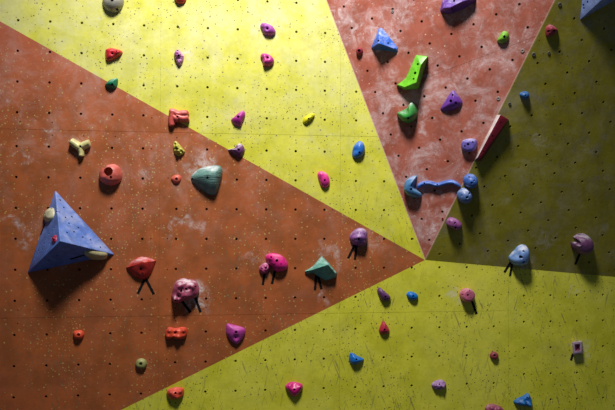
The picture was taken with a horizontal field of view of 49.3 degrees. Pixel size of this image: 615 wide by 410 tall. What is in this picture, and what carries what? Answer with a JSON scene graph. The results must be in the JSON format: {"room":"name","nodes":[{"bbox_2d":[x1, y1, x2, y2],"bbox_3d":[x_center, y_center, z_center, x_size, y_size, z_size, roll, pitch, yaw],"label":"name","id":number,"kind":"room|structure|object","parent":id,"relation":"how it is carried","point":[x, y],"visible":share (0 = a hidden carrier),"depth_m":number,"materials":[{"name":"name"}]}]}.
{"room":"indoor climbing gym","nodes":[
{"label":"indoor climbing gym","id":0,"kind":"room"},
{"bbox_2d":[0,0,614,409],"bbox_3d":[0.302,-0.026,4.654,6.200,4.400,0.040,0,-1,-8],"label":"wall","id":1,"kind":"structure","parent":0,"point":[55,71],"depth_m":4.52,"materials":[{"name":"paint"}]},
{"bbox_2d":[28,191,113,271],"bbox_3d":[-1.520,0.171,4.234,0.538,0.529,0.295,0,-1,-8],"label":"volume","id":2,"kind":"object","parent":1,"relation":"attached to","point":[74,236],"visible":0.96,"depth_m":4.28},
{"bbox_2d":[43,208,54,221],"bbox_3d":[-1.665,0.063,4.313,0.043,0.093,0.150,1,-1,-42],"label":"hold","id":3,"kind":"object","parent":2,"relation":"attached to","point":[48,215],"visible":1,"depth_m":4.28,"materials":[{"name":"plastic"}]},
{"bbox_2d":[52,235,56,242],"bbox_3d":[-1.566,0.209,4.148,0.022,0.049,0.065,1,-1,-33],"label":"hold","id":4,"kind":"object","parent":2,"relation":"attached to","point":[54,238],"visible":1,"depth_m":4.13,"materials":[{"name":"plastic"}]},
{"bbox_2d":[84,250,107,259],"bbox_3d":[-1.372,0.323,4.344,0.085,0.069,0.176,-1,-1,41],"label":"hold","id":5,"kind":"object","parent":2,"relation":"attached to","point":[91,254],"visible":1,"depth_m":4.31,"materials":[{"name":"plastic"}]},
{"bbox_2d":[73,330,83,339],"bbox_3d":[-1.489,0.846,4.358,0.071,0.061,0.036,0,-1,-8],"label":"hold","id":6,"kind":"object","parent":1,"relation":"attached to","point":[78,334],"visible":1,"depth_m":4.35,"materials":[{"name":"plastic"}]},
{"bbox_2d":[69,138,90,156],"bbox_3d":[-1.486,-0.376,4.371,0.136,0.120,0.052,0,-1,-8],"label":"hold","id":7,"kind":"object","parent":1,"relation":"attached to","point":[80,147],"visible":1,"depth_m":4.36,"materials":[{"name":"plastic"}]},
{"bbox_2d":[99,164,121,185],"bbox_3d":[-1.291,-0.200,4.382,0.148,0.143,0.076,0,-1,-8],"label":"hold","id":8,"kind":"object","parent":1,"relation":"attached to","point":[115,177],"visible":1,"depth_m":4.37,"materials":[{"name":"plastic"}]},
{"bbox_2d":[105,78,117,88],"bbox_3d":[-1.291,-0.802,4.409,0.085,0.075,0.044,0,-1,-8],"label":"hold","id":9,"kind":"object","parent":1,"relation":"attached to","point":[113,83],"visible":1,"depth_m":4.41,"materials":[{"name":"plastic"}]},
{"bbox_2d":[103,0,123,12],"bbox_3d":[-1.281,-1.347,4.407,0.139,0.153,0.068,0,-1,-8],"label":"hold","id":10,"kind":"object","parent":1,"relation":"attached to","point":[112,6],"visible":1,"depth_m":4.40,"materials":[{"name":"plastic"}]},
{"bbox_2d":[105,48,122,61],"bbox_3d":[-1.276,-0.992,4.413,0.112,0.089,0.046,0,-1,-8],"label":"hold","id":11,"kind":"object","parent":1,"relation":"attached to","point":[111,54],"visible":1,"depth_m":4.40,"materials":[{"name":"plastic"}]},
{"bbox_2d":[126,257,155,278],"bbox_3d":[-1.095,0.416,4.402,0.195,0.149,0.068,0,-1,-8],"label":"hold","id":12,"kind":"object","parent":1,"relation":"attached to","point":[140,267],"visible":1,"depth_m":4.40,"materials":[{"name":"plastic"}]},
{"bbox_2d":[135,358,146,368],"bbox_3d":[-1.094,1.044,4.410,0.076,0.067,0.032,0,-1,-8],"label":"hold","id":13,"kind":"object","parent":1,"relation":"attached to","point":[141,363],"visible":1,"depth_m":4.40,"materials":[{"name":"plastic"}]},
{"bbox_2d":[137,279,144,293],"bbox_3d":[-1.098,0.535,4.434,0.062,0.109,0.001,0,-1,-8],"label":"tape strip","id":14,"kind":"object","parent":1,"relation":"attached to","point":[143,281],"visible":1,"depth_m":4.43,"materials":[{"name":"black fabric"}]},
{"bbox_2d":[145,278,154,294],"bbox_3d":[-1.043,0.540,4.441,0.068,0.111,0.001,0,-1,-8],"label":"tape strip","id":15,"kind":"object","parent":1,"relation":"attached to","point":[146,279],"visible":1,"depth_m":4.44,"materials":[{"name":"black fabric"}]},
{"bbox_2d":[166,387,183,398],"bbox_3d":[-0.874,1.248,4.428,0.116,0.078,0.048,0,-1,-8],"label":"hold","id":16,"kind":"object","parent":1,"relation":"attached to","point":[175,392],"visible":1,"depth_m":4.42,"materials":[{"name":"plastic"}]},
{"bbox_2d":[171,175,180,183],"bbox_3d":[-0.875,-0.172,4.465,0.069,0.060,0.023,0,-1,-8],"label":"hold","id":17,"kind":"object","parent":1,"relation":"attached to","point":[176,179],"visible":1,"depth_m":4.46,"materials":[{"name":"plastic"}]},
{"bbox_2d":[165,327,187,338],"bbox_3d":[-0.869,0.851,4.433,0.148,0.082,0.052,0,-1,-8],"label":"hold","id":18,"kind":"object","parent":1,"relation":"attached to","point":[181,332],"visible":1,"depth_m":4.42,"materials":[{"name":"plastic"}]},
{"bbox_2d":[168,108,189,126],"bbox_3d":[-0.856,-0.583,4.463,0.141,0.121,0.045,0,-1,-8],"label":"hold","id":19,"kind":"object","parent":1,"relation":"attached to","point":[174,115],"visible":1,"depth_m":4.45,"materials":[{"name":"plastic"}]},
{"bbox_2d":[173,141,184,155],"bbox_3d":[-0.854,-0.379,4.457,0.080,0.099,0.051,0,-1,-8],"label":"hold","id":20,"kind":"object","parent":1,"relation":"attached to","point":[178,150],"visible":1,"depth_m":4.46,"materials":[{"name":"plastic"}]},
{"bbox_2d":[174,49,183,66],"bbox_3d":[-0.858,-0.984,4.468,0.065,0.115,0.048,0,-1,-8],"label":"hold","id":21,"kind":"object","parent":1,"relation":"attached to","point":[178,56],"visible":1,"depth_m":4.46,"materials":[{"name":"plastic"}]},
{"bbox_2d":[175,0,185,3],"bbox_3d":[-0.851,-1.376,4.480,0.082,0.060,0.040,0,-1,-8],"label":"hold","id":22,"kind":"object","parent":1,"relation":"attached to","point":[176,1],"visible":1,"depth_m":4.48,"materials":[{"name":"plastic"}]},
{"bbox_2d":[171,278,198,302],"bbox_3d":[-0.807,0.569,4.427,0.184,0.163,0.091,0,-1,-8],"label":"hold","id":23,"kind":"object","parent":1,"relation":"attached to","point":[183,289],"visible":1,"depth_m":4.40,"materials":[{"name":"plastic"}]},
{"bbox_2d":[181,301,190,312],"bbox_3d":[-0.808,0.679,4.471,0.070,0.086,0.001,0,-1,-8],"label":"tape strip","id":24,"kind":"object","parent":1,"relation":"attached to","point":[182,302],"visible":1,"depth_m":4.47,"materials":[{"name":"black fabric"}]},
{"bbox_2d":[194,297,201,312],"bbox_3d":[-0.733,0.667,4.481,0.050,0.104,0.001,0,-1,-8],"label":"tape strip","id":25,"kind":"object","parent":1,"relation":"attached to","point":[196,300],"visible":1,"depth_m":4.48,"materials":[{"name":"black fabric"}]},
{"bbox_2d":[191,165,222,194],"bbox_3d":[-0.671,-0.168,4.456,0.212,0.201,0.096,0,-1,-8],"label":"hold","id":26,"kind":"object","parent":1,"relation":"attached to","point":[208,178],"visible":1,"depth_m":4.45,"materials":[{"name":"plastic"}]},
{"bbox_2d":[226,323,245,343],"bbox_3d":[-0.480,0.865,4.488,0.131,0.140,0.048,0,-1,-8],"label":"hold","id":27,"kind":"object","parent":1,"relation":"attached to","point":[235,333],"visible":1,"depth_m":4.48,"materials":[{"name":"plastic"}]},
{"bbox_2d":[228,144,244,157],"bbox_3d":[-0.477,-0.368,4.510,0.114,0.096,0.048,0,-1,-8],"label":"hold","id":28,"kind":"object","parent":1,"relation":"attached to","point":[239,150],"visible":1,"depth_m":4.51,"materials":[{"name":"plastic"}]},
{"bbox_2d":[231,111,244,126],"bbox_3d":[-0.466,-0.585,4.517,0.097,0.112,0.044,0,-1,-8],"label":"hold","id":29,"kind":"object","parent":1,"relation":"attached to","point":[238,119],"visible":1,"depth_m":4.51,"materials":[{"name":"plastic"}]},
{"bbox_2d":[259,263,269,273],"bbox_3d":[-0.290,0.428,4.525,0.074,0.076,0.040,0,-1,-8],"label":"hold","id":30,"kind":"object","parent":1,"relation":"attached to","point":[264,268],"visible":1,"depth_m":4.52,"materials":[{"name":"plastic"}]},
{"bbox_2d":[260,53,273,66],"bbox_3d":[-0.271,-0.987,4.546,0.094,0.092,0.052,0,-1,-8],"label":"hold","id":31,"kind":"object","parent":1,"relation":"attached to","point":[267,60],"visible":1,"depth_m":4.54,"materials":[{"name":"plastic"}]},
{"bbox_2d":[260,23,275,35],"bbox_3d":[-0.267,-1.198,4.554,0.107,0.087,0.045,0,-1,-8],"label":"hold","id":32,"kind":"object","parent":1,"relation":"attached to","point":[267,29],"visible":1,"depth_m":4.54,"materials":[{"name":"plastic"}]},
{"bbox_2d":[271,271,275,283],"bbox_3d":[-0.231,0.492,4.552,0.037,0.089,0.001,0,-1,-8],"label":"tape strip","id":33,"kind":"object","parent":1,"relation":"attached to","point":[274,272],"visible":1,"depth_m":4.55,"materials":[{"name":"black fabric"}]},
{"bbox_2d":[265,253,287,271],"bbox_3d":[-0.205,0.389,4.525,0.154,0.128,0.064,0,-1,-8],"label":"hold","id":34,"kind":"object","parent":1,"relation":"attached to","point":[276,261],"visible":1,"depth_m":4.51,"materials":[{"name":"plastic"}]},
{"bbox_2d":[285,382,302,396],"bbox_3d":[-0.089,1.250,4.535,0.121,0.101,0.047,0,-1,-8],"label":"hold","id":35,"kind":"object","parent":1,"relation":"attached to","point":[294,388],"visible":1,"depth_m":4.53,"materials":[{"name":"plastic"}]},
{"bbox_2d":[303,113,314,123],"bbox_3d":[0.010,-0.593,4.587,0.085,0.074,0.034,0,-1,-8],"label":"hold","id":36,"kind":"object","parent":1,"relation":"attached to","point":[309,117],"visible":1,"depth_m":4.58,"materials":[{"name":"plastic"}]},
{"bbox_2d":[314,275,316,289],"bbox_3d":[0.056,0.532,4.590,0.024,0.104,0.001,0,-1,-8],"label":"tape strip","id":37,"kind":"object","parent":1,"relation":"attached to","point":[315,282],"visible":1,"depth_m":4.59,"materials":[{"name":"black fabric"}]},
{"bbox_2d":[317,276,322,288],"bbox_3d":[0.084,0.530,4.594,0.040,0.097,0.001,0,-1,-8],"label":"tape strip","id":38,"kind":"object","parent":1,"relation":"attached to","point":[318,277],"visible":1,"depth_m":4.59,"materials":[{"name":"black fabric"}]},
{"bbox_2d":[305,256,336,279],"bbox_3d":[0.099,0.432,4.547,0.223,0.167,0.101,0,-1,-8],"label":"hold","id":39,"kind":"object","parent":1,"relation":"attached to","point":[321,268],"visible":1,"depth_m":4.55,"materials":[{"name":"plastic"}]},
{"bbox_2d":[317,171,329,187],"bbox_3d":[0.113,-0.175,4.588,0.087,0.117,0.044,0,-1,-8],"label":"hold","id":40,"kind":"object","parent":1,"relation":"attached to","point":[323,178],"visible":1,"depth_m":4.58,"materials":[{"name":"plastic"}]},
{"bbox_2d":[347,245,355,258],"bbox_3d":[0.303,0.321,4.627,0.062,0.102,0.001,0,-1,-8],"label":"tape strip","id":41,"kind":"object","parent":1,"relation":"attached to","point":[353,247],"visible":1,"depth_m":4.63,"materials":[{"name":"black fabric"}]},
{"bbox_2d":[354,246,357,259],"bbox_3d":[0.333,0.328,4.631,0.030,0.103,0.001,0,-1,-8],"label":"tape strip","id":42,"kind":"object","parent":1,"relation":"attached to","point":[356,247],"visible":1,"depth_m":4.63,"materials":[{"name":"black fabric"}]},
{"bbox_2d":[349,353,363,364],"bbox_3d":[0.340,1.056,4.598,0.106,0.082,0.044,0,-1,-8],"label":"hold","id":43,"kind":"object","parent":1,"relation":"attached to","point":[353,359],"visible":1,"depth_m":4.59,"materials":[{"name":"plastic"}]},
{"bbox_2d":[349,228,366,245],"bbox_3d":[0.356,0.219,4.594,0.125,0.125,0.083,0,-1,-8],"label":"hold","id":44,"kind":"object","parent":1,"relation":"attached to","point":[358,237],"visible":1,"depth_m":4.58,"materials":[{"name":"plastic"}]},
{"bbox_2d":[352,141,364,158],"bbox_3d":[0.356,-0.382,4.623,0.090,0.126,0.047,0,-1,-8],"label":"hold","id":45,"kind":"object","parent":1,"relation":"attached to","point":[358,150],"visible":1,"depth_m":4.62,"materials":[{"name":"plastic"}]},
{"bbox_2d":[377,287,390,301],"bbox_3d":[0.532,0.621,4.631,0.096,0.100,0.044,0,-1,-8],"label":"hold","id":46,"kind":"object","parent":1,"relation":"attached to","point":[382,294],"visible":1,"depth_m":4.62,"materials":[{"name":"plastic"}]},
{"bbox_2d":[379,321,389,334],"bbox_3d":[0.534,0.849,4.630,0.078,0.097,0.040,0,-1,-8],"label":"hold","id":47,"kind":"object","parent":1,"relation":"attached to","point":[383,329],"visible":1,"depth_m":4.62,"materials":[{"name":"plastic"}]},
{"bbox_2d":[406,291,417,299],"bbox_3d":[0.732,0.634,4.662,0.084,0.063,0.036,0,-1,-8],"label":"hold","id":48,"kind":"object","parent":1,"relation":"attached to","point":[410,295],"visible":1,"depth_m":4.66,"materials":[{"name":"plastic"}]},
{"bbox_2d":[431,380,445,389],"bbox_3d":[0.922,1.257,4.671,0.107,0.069,0.047,0,-1,-8],"label":"hold","id":49,"kind":"object","parent":1,"relation":"attached to","point":[438,384],"visible":1,"depth_m":4.67,"materials":[{"name":"plastic"}]},
{"bbox_2d":[459,288,474,301],"bbox_3d":[1.126,0.634,4.699,0.105,0.099,0.068,0,-1,-8],"label":"hold","id":50,"kind":"object","parent":1,"relation":"attached to","point":[466,294],"visible":1,"depth_m":4.67,"materials":[{"name":"plastic"}]},
{"bbox_2d":[471,301,477,313],"bbox_3d":[1.178,0.725,4.739,0.051,0.097,0.001,0,-1,-8],"label":"tape strip","id":51,"kind":"object","parent":1,"relation":"attached to","point":[472,302],"visible":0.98,"depth_m":4.74,"materials":[{"name":"black fabric"}]},
{"bbox_2d":[485,404,503,409],"bbox_3d":[1.325,1.441,4.720,0.140,0.072,0.053,0,-1,-8],"label":"hold","id":52,"kind":"object","parent":1,"relation":"attached to","point":[489,406],"visible":1,"depth_m":4.72,"materials":[{"name":"plastic"}]},
{"bbox_2d":[490,351,498,359],"bbox_3d":[1.322,1.066,4.737,0.064,0.058,0.032,0,-1,-8],"label":"hold","id":53,"kind":"object","parent":1,"relation":"attached to","point":[494,355],"visible":1,"depth_m":4.73,"materials":[{"name":"plastic"}]},
{"bbox_2d":[513,393,531,407],"bbox_3d":[1.534,1.390,4.746,0.139,0.102,0.059,0,-1,-8],"label":"hold","id":54,"kind":"object","parent":1,"relation":"attached to","point":[525,400],"visible":1,"depth_m":4.74,"materials":[{"name":"plastic"}]},
{"bbox_2d":[572,341,582,354],"bbox_3d":[1.939,1.027,4.812,0.107,0.106,0.050,0,-1,-8],"label":"hold","id":55,"kind":"object","parent":1,"relation":"attached to","point":[577,346],"visible":1,"depth_m":4.79,"materials":[{"name":"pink plastic"}]},
{"bbox_2d":[326,0,554,258],"bbox_3d":[0.922,-1.193,4.449,2.602,3.147,0.523,0,-1,16],"label":"wall","id":56,"kind":"structure","parent":0,"point":[474,63],"depth_m":4.52,"materials":[{"name":"red paint"}]},
{"bbox_2d":[356,48,362,54],"bbox_3d":[0.357,-1.057,4.605,0.049,0.052,0.036,0,-1,12],"label":"hold","id":57,"kind":"object","parent":56,"relation":"attached to","point":[359,51],"visible":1,"depth_m":4.60,"materials":[{"name":"plastic"}]},
{"bbox_2d":[371,28,397,51],"bbox_3d":[0.512,-1.121,4.520,0.182,0.166,0.103,0,-1,15],"label":"hold","id":58,"kind":"object","parent":56,"relation":"attached to","point":[382,41],"visible":1,"depth_m":4.53,"materials":[{"name":"plastic"}]},
{"bbox_2d":[397,102,417,122],"bbox_3d":[0.668,-0.631,4.550,0.142,0.141,0.102,0,-1,22],"label":"hold","id":59,"kind":"object","parent":56,"relation":"attached to","point":[408,115],"visible":1,"depth_m":4.52,"materials":[{"name":"plastic"}]},
{"bbox_2d":[397,55,427,89],"bbox_3d":[0.713,-0.896,4.513,0.114,0.224,0.232,1,-1,-39],"label":"hold","id":60,"kind":"object","parent":56,"relation":"attached to","point":[413,78],"visible":1,"depth_m":4.47,"materials":[{"name":"plastic"}]},
{"bbox_2d":[404,175,421,197],"bbox_3d":[0.721,-0.128,4.613,0.124,0.156,0.094,0,-1,14],"label":"hold","id":61,"kind":"object","parent":56,"relation":"attached to","point":[410,190],"visible":1,"depth_m":4.59,"materials":[{"name":"plastic"}]},
{"bbox_2d":[417,180,460,187],"bbox_3d":[0.892,-0.144,4.577,0.300,0.058,0.044,0,-1,17],"label":"hold","id":62,"kind":"object","parent":56,"relation":"attached to","point":[446,182],"visible":1,"depth_m":4.57,"materials":[{"name":"plastic"}]},
{"bbox_2d":[440,90,462,110],"bbox_3d":[0.956,-0.699,4.472,0.147,0.135,0.058,0,-1,20],"label":"hold","id":63,"kind":"object","parent":56,"relation":"attached to","point":[453,101],"visible":1,"depth_m":4.46,"materials":[{"name":"plastic"}]},
{"bbox_2d":[440,0,475,13],"bbox_3d":[0.971,-1.323,4.352,0.233,0.127,0.093,0,-1,21],"label":"hold","id":64,"kind":"object","parent":56,"relation":"attached to","point":[447,6],"visible":1,"depth_m":4.35,"materials":[{"name":"plastic"}]},
{"bbox_2d":[461,139,476,151],"bbox_3d":[1.076,-0.401,4.475,0.106,0.089,0.062,0,-1,19],"label":"hold","id":65,"kind":"object","parent":56,"relation":"attached to","point":[468,145],"visible":1,"depth_m":4.45,"materials":[{"name":"plastic"}]},
{"bbox_2d":[475,115,508,160],"bbox_3d":[1.213,-0.443,4.433,0.219,0.298,0.098,0,-1,24],"label":"hold","id":66,"kind":"object","parent":56,"relation":"attached to","point":[500,121],"visible":1,"depth_m":4.41,"materials":[{"name":"red plastic"}]},
{"bbox_2d":[497,31,508,42],"bbox_3d":[1.258,-1.085,4.321,0.077,0.077,0.050,0,-1,19],"label":"hold","id":67,"kind":"object","parent":56,"relation":"attached to","point":[504,36],"visible":1,"depth_m":4.31,"materials":[{"name":"plastic"}]},
{"bbox_2d":[425,0,614,276],"bbox_3d":[2.375,-0.990,4.377,2.971,3.155,1.138,0,-1,-8],"label":"wall","id":68,"kind":"structure","parent":0,"point":[537,208],"depth_m":4.56,"materials":[{"name":"green paint"}]},
{"bbox_2d":[446,217,461,229],"bbox_3d":[1.015,0.129,4.614,0.112,0.089,0.061,1,-1,-14],"label":"hold","id":69,"kind":"object","parent":68,"relation":"attached to","point":[455,224],"visible":1,"depth_m":4.60,"materials":[{"name":"plastic"}]},
{"bbox_2d":[457,188,472,203],"bbox_3d":[1.073,-0.064,4.547,0.108,0.108,0.088,0,-1,-11],"label":"hold","id":70,"kind":"object","parent":68,"relation":"attached to","point":[464,195],"visible":1,"depth_m":4.52,"materials":[{"name":"plastic"}]},
{"bbox_2d":[463,174,477,187],"bbox_3d":[1.107,-0.163,4.517,0.100,0.098,0.086,0,-1,-11],"label":"hold","id":71,"kind":"object","parent":68,"relation":"attached to","point":[469,180],"visible":1,"depth_m":4.50,"materials":[{"name":"plastic"}]},
{"bbox_2d":[508,244,529,265],"bbox_3d":[1.497,0.352,4.722,0.143,0.150,0.113,0,-1,-3],"label":"hold","id":72,"kind":"object","parent":68,"relation":"attached to","point":[520,256],"visible":1,"depth_m":4.69,"materials":[{"name":"plastic"}]},
{"bbox_2d":[519,91,528,99],"bbox_3d":[1.418,-0.717,4.380,0.064,0.054,0.045,0,-1,2],"label":"hold","id":73,"kind":"object","parent":68,"relation":"attached to","point":[524,95],"visible":1,"depth_m":4.37,"materials":[{"name":"plastic"}]},
{"bbox_2d":[545,24,557,36],"bbox_3d":[1.559,-1.110,4.263,0.084,0.074,0.064,1,-1,-14],"label":"hold","id":74,"kind":"object","parent":68,"relation":"attached to","point":[550,30],"visible":1,"depth_m":4.25,"materials":[{"name":"plastic"}]},
{"bbox_2d":[570,233,593,254],"bbox_3d":[1.955,0.276,4.741,0.162,0.152,0.118,1,-1,-14],"label":"hold","id":75,"kind":"object","parent":68,"relation":"attached to","point":[583,245],"visible":1,"depth_m":4.71,"materials":[{"name":"plastic"}]},
{"bbox_2d":[580,0,613,19],"bbox_3d":[2.077,-1.387,4.070,0.718,0.409,0.344,0,-1,5],"label":"volume","id":76,"kind":"object","parent":68,"relation":"attached to","point":[588,7],"visible":1,"depth_m":4.21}
]}

